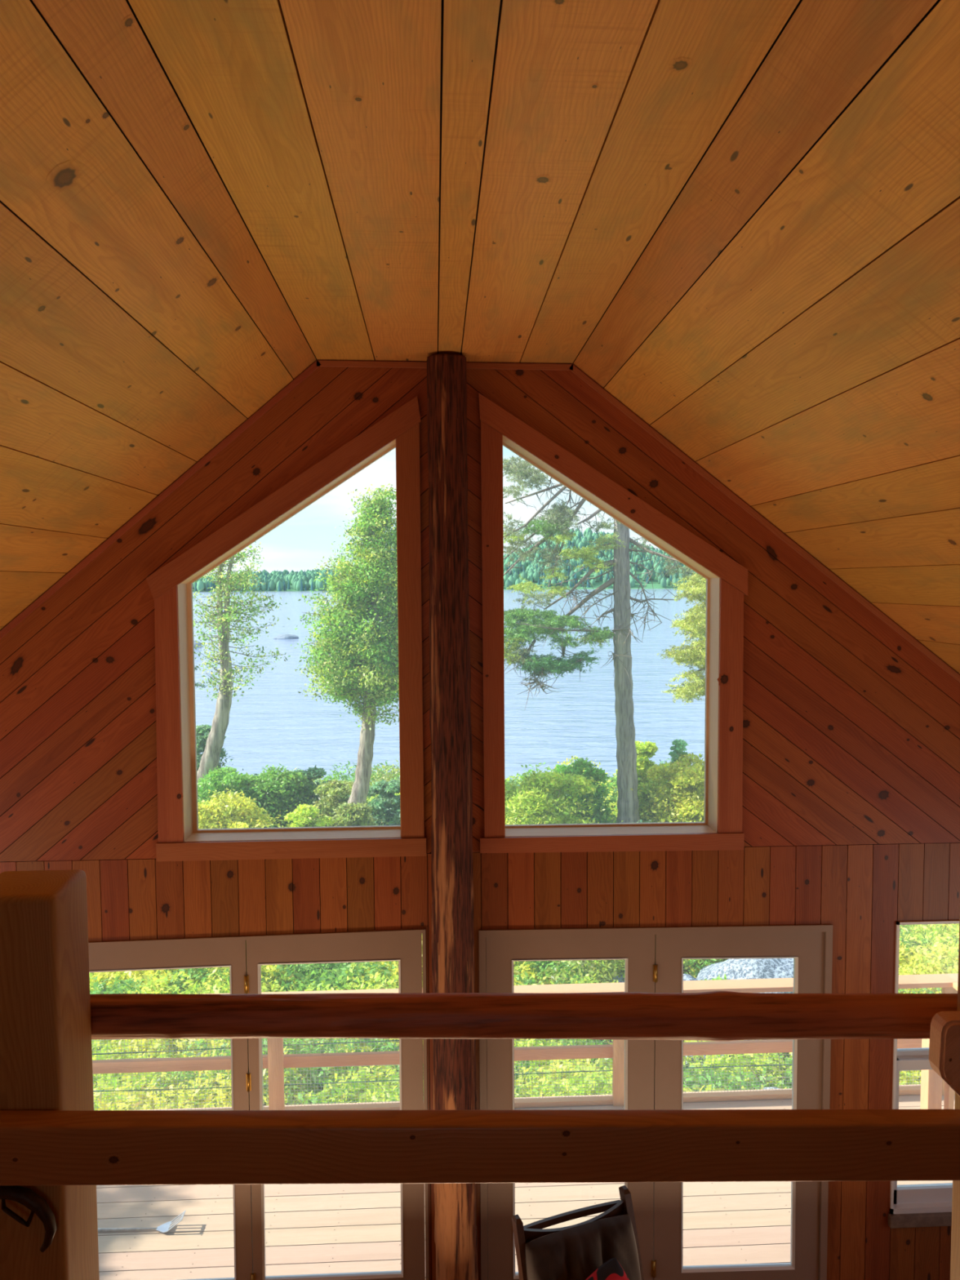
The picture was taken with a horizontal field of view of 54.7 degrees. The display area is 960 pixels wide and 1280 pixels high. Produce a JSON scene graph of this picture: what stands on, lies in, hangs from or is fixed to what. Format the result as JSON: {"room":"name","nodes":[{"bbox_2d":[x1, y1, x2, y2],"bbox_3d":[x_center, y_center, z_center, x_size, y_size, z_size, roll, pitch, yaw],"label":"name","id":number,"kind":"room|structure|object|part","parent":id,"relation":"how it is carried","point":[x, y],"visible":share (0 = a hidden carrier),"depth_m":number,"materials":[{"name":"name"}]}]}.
{"room":"cabin loft","nodes":[
{"label":"cabin loft","id":0,"kind":"room"},
{"bbox_2d":[0,0,959,674],"bbox_3d":[0.013,-0.014,1.279,7.372,2.741,7.750,-1,4,-3],"label":"ceiling","id":1,"kind":"structure","parent":0,"point":[739,220],"depth_m":2.54,"materials":[{"name":"brown wood"}]},
{"bbox_2d":[0,360,959,1279],"bbox_3d":[-0.150,1.075,4.871,7.350,4.956,0.196,-1,4,-3],"label":"wall","id":2,"kind":"structure","parent":0,"point":[851,813],"depth_m":4.76,"materials":[{"name":"brown wood"}]},
{"bbox_2d":[88,940,253,1279],"bbox_3d":[-1.646,2.538,4.816,0.899,2.007,0.052,-1,4,-3],"label":"door","id":3,"kind":"structure","parent":2,"relation":"in","point":[231,953],"depth_m":4.76,"materials":[{"name":"white paint"}]},
{"bbox_2d":[88,928,429,1279],"bbox_3d":[-1.197,2.528,4.870,1.841,2.068,0.142,-1,4,-3],"label":"trim","id":4,"kind":"structure","parent":2,"relation":"attached to","point":[266,936],"depth_m":4.76,"materials":[{"name":"white paint"}]},
{"bbox_2d":[146,395,426,861],"bbox_3d":[-0.972,-0.054,4.752,1.372,2.320,0.224,-1,4,-3],"label":"window","id":5,"kind":"structure","parent":2,"relation":"in","point":[180,838],"depth_m":4.68,"materials":[{"name":"brown wood"}]},
{"bbox_3d":[-1.562,0.372,4.652,0.130,1.302,0.019,-1,4,-3],"label":"casing","id":6,"kind":"part","parent":5,"relation":"part of","materials":[{"name":"brown wood"}]},
{"bbox_3d":[-0.974,-0.704,4.613,1.366,1.004,0.022,-1,4,-3],"label":"casing","id":7,"kind":"part","parent":5,"relation":"part of","materials":[{"name":"brown wood"}]},
{"bbox_3d":[-0.352,-0.035,4.686,0.120,2.096,0.018,-1,4,-3],"label":"casing","id":8,"kind":"part","parent":5,"relation":"part of","materials":[{"name":"brown wood"}]},
{"bbox_2d":[244,933,425,1279],"bbox_3d":[-0.752,2.523,4.854,0.913,2.021,0.062,-1,4,-3],"label":"door","id":9,"kind":"structure","parent":2,"relation":"in","point":[406,948],"depth_m":4.81,"materials":[{"name":"white paint"}]},
{"bbox_2d":[0,360,959,682],"bbox_3d":[-0.152,-0.108,4.695,7.342,2.564,0.010,-1,4,-3],"label":"trim","id":10,"kind":"structure","parent":2,"relation":"attached to","point":[317,364],"depth_m":4.62,"materials":[{"name":"brown wood"}]},
{"bbox_2d":[485,934,654,1279],"bbox_3d":[0.479,2.527,4.919,0.886,1.991,0.052,-1,4,-3],"label":"door","id":11,"kind":"structure","parent":2,"relation":"in","point":[637,951],"depth_m":4.87,"materials":[{"name":"white paint"}]},
{"bbox_2d":[478,392,747,853],"bbox_3d":[0.677,-0.076,4.831,1.378,2.339,0.224,-1,4,-3],"label":"window","id":12,"kind":"structure","parent":2,"relation":"in","point":[726,580],"depth_m":4.75,"materials":[{"name":"brown wood"}]},
{"bbox_3d":[0.065,-0.043,4.706,0.111,2.115,0.019,-1,4,-3],"label":"casing","id":13,"kind":"part","parent":12,"relation":"part of","materials":[{"name":"brown wood"}]},
{"bbox_3d":[0.681,-0.729,4.691,1.372,1.018,0.023,-1,4,-3],"label":"casing","id":14,"kind":"part","parent":12,"relation":"part of","materials":[{"name":"brown wood"}]},
{"bbox_3d":[1.289,0.344,4.789,0.141,1.319,0.019,-1,4,-3],"label":"casing","id":15,"kind":"part","parent":12,"relation":"part of","materials":[{"name":"brown wood"}]},
{"bbox_2d":[478,924,832,1279],"bbox_3d":[0.929,2.515,4.973,1.866,2.056,0.142,-1,4,-3],"label":"trim","id":16,"kind":"structure","parent":2,"relation":"attached to","point":[827,929],"depth_m":4.87,"materials":[{"name":"white paint"}]},
{"bbox_2d":[651,932,824,1279],"bbox_3d":[1.368,2.523,4.957,0.914,1.983,0.062,-1,4,-3],"label":"door","id":17,"kind":"structure","parent":2,"relation":"in","point":[806,949],"depth_m":4.94,"materials":[{"name":"white paint"}]},
{"bbox_2d":[887,920,959,1228],"bbox_3d":[2.648,2.318,5.033,0.909,1.671,0.165,-1,4,-3],"label":"window","id":18,"kind":"structure","parent":2,"relation":"in","point":[922,1205],"depth_m":5.00,"materials":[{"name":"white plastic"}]},
{"bbox_3d":[2.639,1.876,5.043,0.849,0.762,0.030,-1,4,-3],"label":"sash","id":19,"kind":"part","parent":18,"relation":"part of","materials":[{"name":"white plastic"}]},
{"bbox_3d":[2.656,3.123,5.018,0.909,0.065,0.035,-1,4,-3],"label":"sill","id":20,"kind":"part","parent":18,"relation":"part of","materials":[{"name":"brown wood"}]},
{"bbox_3d":[2.646,2.655,5.051,0.849,0.805,0.050,-1,4,-3],"label":"sash","id":21,"kind":"part","parent":18,"relation":"part of","materials":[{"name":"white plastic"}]},
{"bbox_3d":[0.045,3.863,1.363,7.350,0.180,7.440,-1,4,-3],"label":"floor","id":22,"kind":"structure","parent":0,"visible":0},
{"bbox_2d":[426,353,478,1279],"bbox_3d":[-0.135,1.099,4.646,0.234,4.936,0.232,-1,4,-3],"label":"log post","id":23,"kind":"object","parent":22,"relation":"on","point":[453,971],"visible":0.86,"depth_m":4.54,"materials":[{"name":"brown wood"}]},
{"bbox_2d":[511,1185,644,1279],"bbox_3d":[0.568,3.097,3.881,0.605,1.034,0.911,-2,4,-21],"label":"armchair","id":24,"kind":"object","parent":22,"relation":"on","point":[575,1251],"visible":0.93,"depth_m":4.13,"materials":[{"name":"brown wood"}]},
{"bbox_3d":[0.207,2.938,4.048,0.032,0.734,0.276,-2,4,-21],"label":"post","id":25,"kind":"part","parent":24,"relation":"part of","materials":[{"name":"brown wood"}]},
{"bbox_2d":[525,1213,641,1279],"bbox_3d":[0.474,2.935,4.112,0.545,0.594,0.287,-2,4,-21],"label":"cushion","id":26,"kind":"object","parent":24,"relation":"on","point":[575,1251],"depth_m":4.12,"materials":[{"name":"brown fabric"}]},
{"bbox_2d":[585,1257,629,1279],"bbox_3d":[0.537,2.888,3.962,0.418,0.400,0.193,-2,4,-21],"label":"throw pillow","id":27,"kind":"object","parent":24,"relation":"on","point":[611,1269],"visible":1,"depth_m":3.98,"materials":[{"name":"red fabric"}]},
{"bbox_3d":[0.716,2.923,4.243,0.032,0.734,0.276,-2,4,-21],"label":"post","id":28,"kind":"part","parent":24,"relation":"part of","materials":[{"name":"brown wood"}]},
{"bbox_3d":[0.109,1.696,-0.382,7.350,0.240,4.220,-1,4,-3],"label":"floor","id":29,"kind":"structure","parent":0,"visible":0},
{"bbox_2d":[0,869,959,1279],"bbox_3d":[-0.067,0.916,1.541,3.401,1.083,0.264,-1,4,-3],"label":"loft railing","id":30,"kind":"object","parent":29,"relation":"on","point":[55,1149],"visible":1,"depth_m":1.43,"materials":[{"name":"brown wood"}]},
{"bbox_3d":[-0.713,0.922,1.498,0.140,1.083,0.140,-1,4,-3],"label":"post","id":31,"kind":"part","parent":30,"relation":"part of","materials":[{"name":"brown wood"}]},
{"bbox_3d":[-0.063,0.777,1.425,3.401,0.204,0.048,-1,4,-3],"label":"square rail","id":32,"kind":"part","parent":30,"relation":"part of","materials":[{"name":"brown wood"}]},
{"bbox_3d":[0.088,0.660,1.626,1.922,0.126,0.077,-1,4,-3],"label":"log rail","id":33,"kind":"part","parent":30,"relation":"part of","materials":[{"name":"brown wood"}]},
{"bbox_3d":[0.906,0.908,1.576,0.140,1.083,0.140,-1,4,-3],"label":"post","id":34,"kind":"part","parent":30,"relation":"part of","materials":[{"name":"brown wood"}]},
{"label":"outside","id":35,"kind":"structure","parent":0,"visible":0},
{"bbox_2d":[96,1084,955,1279],"bbox_3d":[-0.737,3.695,6.119,9.450,0.181,2.020,-1,4,-3],"label":"deck","id":36,"kind":"object","parent":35,"point":[311,1228],"visible":0.21,"depth_m":5.79,"materials":[{"name":"brown wood"}]},
{"bbox_2d":[97,1209,186,1232],"bbox_3d":[-2.267,3.592,5.698,0.888,0.094,0.090,-1,4,-3],"label":"spatula","id":37,"kind":"object","parent":36,"relation":"on","point":[164,1228],"visible":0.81,"depth_m":5.71,"materials":[{"name":"metal"}]},
{"bbox_3d":[-2.349,3.628,5.706,0.725,0.022,0.021,0,4,-1],"label":"handle","id":38,"kind":"part","parent":37,"relation":"part of","materials":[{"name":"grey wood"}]},
{"bbox_3d":[-1.870,3.578,5.716,0.093,0.073,0.090,-1,4,-3],"label":"blade","id":39,"kind":"part","parent":37,"relation":"part of","materials":[{"name":"metal"}]},
{"bbox_2d":[91,973,958,1110],"bbox_3d":[-0.782,3.204,6.094,9.175,1.003,1.935,-1,4,-3],"label":"deck railing","id":40,"kind":"object","parent":36,"relation":"on","point":[932,1087],"visible":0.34,"depth_m":7.02,"materials":[{"name":"brown wood"}]},
{"bbox_3d":[-1.520,3.177,6.914,0.110,0.965,0.044,-1,4,-3],"label":"post","id":41,"kind":"part","parent":40,"relation":"part of","materials":[{"name":"brown wood"}]},
{"bbox_3d":[-0.869,3.153,6.987,9.080,0.087,0.040,-1,4,-3],"label":"rail","id":42,"kind":"part","parent":40,"relation":"part of","materials":[{"name":"brown wood"}]},
{"bbox_3d":[-0.866,3.531,6.995,9.080,0.040,0.060,-1,4,-3],"label":"rail","id":43,"kind":"part","parent":40,"relation":"part of","materials":[{"name":"brown wood"}]},
{"bbox_3d":[-0.826,2.668,6.949,9.170,0.038,0.160,-1,4,-3],"label":"cap rail","id":44,"kind":"part","parent":40,"relation":"part of","materials":[{"name":"brown wood"}]},
{"bbox_3d":[1.063,3.154,7.038,0.110,0.965,0.044,-1,4,-3],"label":"post","id":45,"kind":"part","parent":40,"relation":"part of","materials":[{"name":"brown wood"}]},
{"bbox_3d":[3.219,3.123,6.517,0.200,0.865,0.100,-1,4,-3],"label":"gate post","id":46,"kind":"part","parent":40,"relation":"part of","materials":[{"name":"brown wood"}]},
{"bbox_3d":[3.618,3.131,7.161,0.110,0.965,0.044,-1,4,-3],"label":"post","id":47,"kind":"part","parent":40,"relation":"part of","materials":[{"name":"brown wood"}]},
{"bbox_3d":[3.726,2.687,6.202,0.150,0.038,1.775,-1,4,-3],"label":"cap rail","id":48,"kind":"part","parent":40,"relation":"part of","materials":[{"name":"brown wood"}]},
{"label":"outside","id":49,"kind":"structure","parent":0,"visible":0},
{"bbox_2d":[192,537,691,591],"bbox_3d":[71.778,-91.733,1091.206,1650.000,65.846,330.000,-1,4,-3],"label":"hill","id":50,"kind":"structure","parent":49,"point":[656,584],"depth_m":945.09,"materials":[{"name":"green plant"}]},
{"bbox_2d":[192,527,697,591],"bbox_3d":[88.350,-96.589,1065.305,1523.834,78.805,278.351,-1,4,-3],"label":"forest","id":51,"kind":"object","parent":50,"relation":"on","point":[280,580],"visible":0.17,"depth_m":976.76,"materials":[{"name":"green plant"}]},
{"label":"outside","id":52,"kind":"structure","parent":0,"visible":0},
{"bbox_2d":[180,959,724,1052],"bbox_3d":[1.448,5.812,22.996,85.000,4.015,37.000,-1,4,-3],"label":"ground","id":53,"kind":"structure","parent":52,"point":[694,966],"depth_m":13.70,"materials":[{"name":"green plant"}]},
{"bbox_2d":[194,666,208,705],"bbox_3d":[-5.351,2.036,15.868,1.157,6.344,0.897,2,4,29],"label":"evergreen tree","id":54,"kind":"object","parent":53,"relation":"on","point":[196,684],"visible":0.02,"depth_m":15.85,"materials":[{"name":"green plant"}]},
{"bbox_2d":[195,724,243,799],"bbox_3d":[-7.220,3.911,24.444,1.718,3.409,1.759,1,4,19],"label":"shrub","id":55,"kind":"object","parent":53,"relation":"on","point":[202,731],"visible":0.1,"depth_m":24.16,"materials":[{"name":"green plant"}]},
{"bbox_2d":[197,764,270,827],"bbox_3d":[-6.206,4.364,22.528,2.797,2.524,2.766,1,4,22],"label":"shrub","id":56,"kind":"object","parent":53,"relation":"on","point":[216,777],"visible":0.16,"depth_m":22.36,"materials":[{"name":"green plant"}]},
{"bbox_2d":[192,541,290,783],"bbox_3d":[-6.032,0.421,23.391,2.568,6.557,2.458,2,4,32],"label":"cedar tree","id":57,"kind":"object","parent":53,"relation":"on","point":[210,758],"visible":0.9,"depth_m":23.18,"materials":[{"name":"green plant"}]},
{"bbox_2d":[197,787,291,828],"bbox_3d":[-5.073,4.164,18.604,3.109,2.165,3.447,-3,4,-34],"label":"shrub","id":58,"kind":"object","parent":53,"relation":"on","point":[228,811],"visible":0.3,"depth_m":18.59,"materials":[{"name":"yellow plant"}]},
{"bbox_2d":[224,763,346,827],"bbox_3d":[-4.990,4.380,22.801,3.338,2.661,3.529,0,4,5],"label":"shrub","id":59,"kind":"object","parent":53,"relation":"on","point":[281,784],"visible":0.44,"depth_m":22.45,"materials":[{"name":"green plant"}]},
{"bbox_2d":[284,803,337,826],"bbox_3d":[-3.420,4.327,18.736,1.415,2.064,1.361,-1,4,-6],"label":"shrub","id":60,"kind":"object","parent":53,"relation":"on","point":[304,817],"visible":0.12,"depth_m":18.57,"materials":[{"name":"green plant"}]},
{"bbox_2d":[288,764,337,813],"bbox_3d":[-4.197,4.422,23.618,1.822,2.548,1.825,-4,5,-43],"label":"shrub","id":61,"kind":"object","parent":53,"relation":"on","point":[314,773],"visible":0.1,"depth_m":23.41,"materials":[{"name":"green plant"}]},
{"bbox_2d":[309,778,376,826],"bbox_3d":[-3.258,4.502,21.947,1.928,2.456,1.968,0,4,2],"label":"shrub","id":62,"kind":"object","parent":53,"relation":"on","point":[329,803],"visible":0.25,"depth_m":21.75,"materials":[{"name":"green plant"}]},
{"bbox_2d":[318,800,388,826],"bbox_3d":[-2.554,4.350,19.253,2.001,2.116,2.147,1,4,24],"label":"shrub","id":63,"kind":"object","parent":53,"relation":"on","point":[353,814],"visible":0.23,"depth_m":18.90,"materials":[{"name":"green plant"}]},
{"bbox_2d":[366,779,400,826],"bbox_3d":[-2.249,4.468,21.712,1.450,2.404,1.375,-2,4,-28],"label":"shrub","id":64,"kind":"object","parent":53,"relation":"on","point":[386,807],"visible":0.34,"depth_m":21.43,"materials":[{"name":"green plant"}]},
{"bbox_2d":[88,755,959,1110],"bbox_3d":[2.442,4.557,19.835,34.212,3.391,26.267,-1,4,-3],"label":"undergrowth","id":65,"kind":"object","parent":53,"relation":"on","point":[924,948],"visible":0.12,"depth_m":9.41,"materials":[{"name":"green plant"}]},
{"bbox_2d":[290,483,399,804],"bbox_3d":[-2.457,0.178,20.384,3.394,7.225,3.130,0,4,7],"label":"cedar tree","id":66,"kind":"object","parent":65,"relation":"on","point":[354,666],"visible":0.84,"depth_m":20.00,"materials":[{"name":"green plant"}]},
{"bbox_2d":[656,573,706,705],"bbox_3d":[4.386,-0.750,17.344,1.826,9.071,3.233,3,5,41],"label":"spruce tree","id":67,"kind":"object","parent":65,"relation":"on","point":[695,654],"visible":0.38,"depth_m":16.85,"materials":[{"name":"green plant"}]},
{"bbox_2d":[685,1054,733,1071],"bbox_3d":[2.398,4.419,9.710,0.554,0.432,0.413,-1,4,-3],"label":"boulder","id":68,"kind":"object","parent":65,"relation":"on","point":[700,1056],"visible":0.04,"depth_m":9.60,"materials":[{"name":"stone"}]},
{"bbox_2d":[504,770,623,824],"bbox_3d":[1.425,4.004,19.970,3.214,2.456,3.146,-1,4,-9],"label":"shrub","id":69,"kind":"object","parent":53,"relation":"on","point":[540,805],"visible":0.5,"depth_m":19.71,"materials":[{"name":"green plant"}]},
{"bbox_2d":[551,756,617,823],"bbox_3d":[2.330,4.065,21.434,2.370,2.738,2.310,-1,4,-3],"label":"shrub","id":70,"kind":"object","parent":53,"relation":"on","point":[598,775],"visible":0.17,"depth_m":21.19,"materials":[{"name":"green plant"}]},
{"bbox_2d":[502,454,696,822],"bbox_3d":[2.547,-3.009,20.003,4.742,14.259,3.707,0,4,4],"label":"spruce tree","id":71,"kind":"object","parent":53,"relation":"on","point":[628,802],"visible":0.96,"depth_m":19.95,"materials":[{"name":"green plant"}]},
{"bbox_2d":[599,973,624,982],"bbox_3d":[1.731,4.488,11.893,0.508,0.487,0.502,-2,4,-23],"label":"boulder","id":72,"kind":"object","parent":53,"relation":"on","point":[620,980],"visible":0.06,"depth_m":11.80,"materials":[{"name":"stone"}]},
{"bbox_2d":[602,740,671,822],"bbox_3d":[3.940,3.978,22.071,1.953,3.227,1.980,-1,4,-16],"label":"shrub","id":73,"kind":"object","parent":53,"relation":"on","point":[646,751],"visible":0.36,"depth_m":21.73,"materials":[{"name":"green plant"}]},
{"bbox_2d":[513,959,790,1063],"bbox_3d":[2.405,4.277,11.646,4.204,1.401,7.417,-1,4,-3],"label":"bush cover","id":74,"kind":"object","parent":53,"relation":"on","point":[575,971],"visible":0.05,"depth_m":11.71,"materials":[{"name":"green plant"}]},
{"bbox_2d":[630,752,704,822],"bbox_3d":[4.356,3.924,20.331,3.030,2.922,2.954,-3,4,-37],"label":"shrub","id":75,"kind":"object","parent":53,"relation":"on","point":[686,798],"visible":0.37,"depth_m":19.97,"materials":[{"name":"green plant"}]},
{"bbox_2d":[662,738,688,818],"bbox_3d":[4.426,3.810,20.742,1.100,3.269,1.037,-3,5,-38],"label":"shrub","id":76,"kind":"object","parent":53,"relation":"on","point":[679,746],"visible":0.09,"depth_m":20.55,"materials":[{"name":"green plant"}]},
{"bbox_2d":[683,973,697,981],"bbox_3d":[2.400,4.071,10.793,0.329,0.355,0.333,1,4,20],"label":"boulder","id":77,"kind":"object","parent":53,"relation":"on","point":[686,977],"visible":0.09,"depth_m":10.76,"materials":[{"name":"stone"}]},
{"bbox_2d":[683,1053,791,1091],"bbox_3d":[2.527,4.574,8.615,2.078,1.854,1.996,-1,4,-3],"label":"brush","id":78,"kind":"object","parent":53,"relation":"on","point":[778,1053],"visible":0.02,"depth_m":8.82,"materials":[{"name":"green plant"}]},
{"bbox_2d":[696,958,793,1057],"bbox_3d":[3.463,4.422,11.360,1.849,1.226,1.525,-1,4,-3],"label":"boulder","id":79,"kind":"object","parent":53,"relation":"on","point":[733,968],"visible":0.1,"depth_m":11.16,"materials":[{"name":"stone"}]},
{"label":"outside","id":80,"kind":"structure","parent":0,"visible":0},
{"bbox_2d":[192,588,705,785],"bbox_3d":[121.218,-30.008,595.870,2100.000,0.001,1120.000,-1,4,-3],"label":"lake","id":81,"kind":"structure","parent":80,"point":[273,723],"depth_m":57.25,"materials":[{"name":"blue liquid"}]},
{"bbox_2d":[193,640,201,647],"bbox_3d":[-34.365,0.658,110.720,2.499,1.242,1.635,-1,4,-3],"label":"boulder","id":82,"kind":"object","parent":81,"relation":"in","point":[194,641],"visible":0.29,"depth_m":110.29,"materials":[{"name":"stone"}]},
{"bbox_2d":[273,634,298,639],"bbox_3d":[-26.531,-0.311,127.089,3.450,1.051,2.245,-1,4,-3],"label":"boulder","id":83,"kind":"object","parent":81,"relation":"in","point":[280,636],"visible":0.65,"depth_m":126.38,"materials":[{"name":"stone"}]}
]}

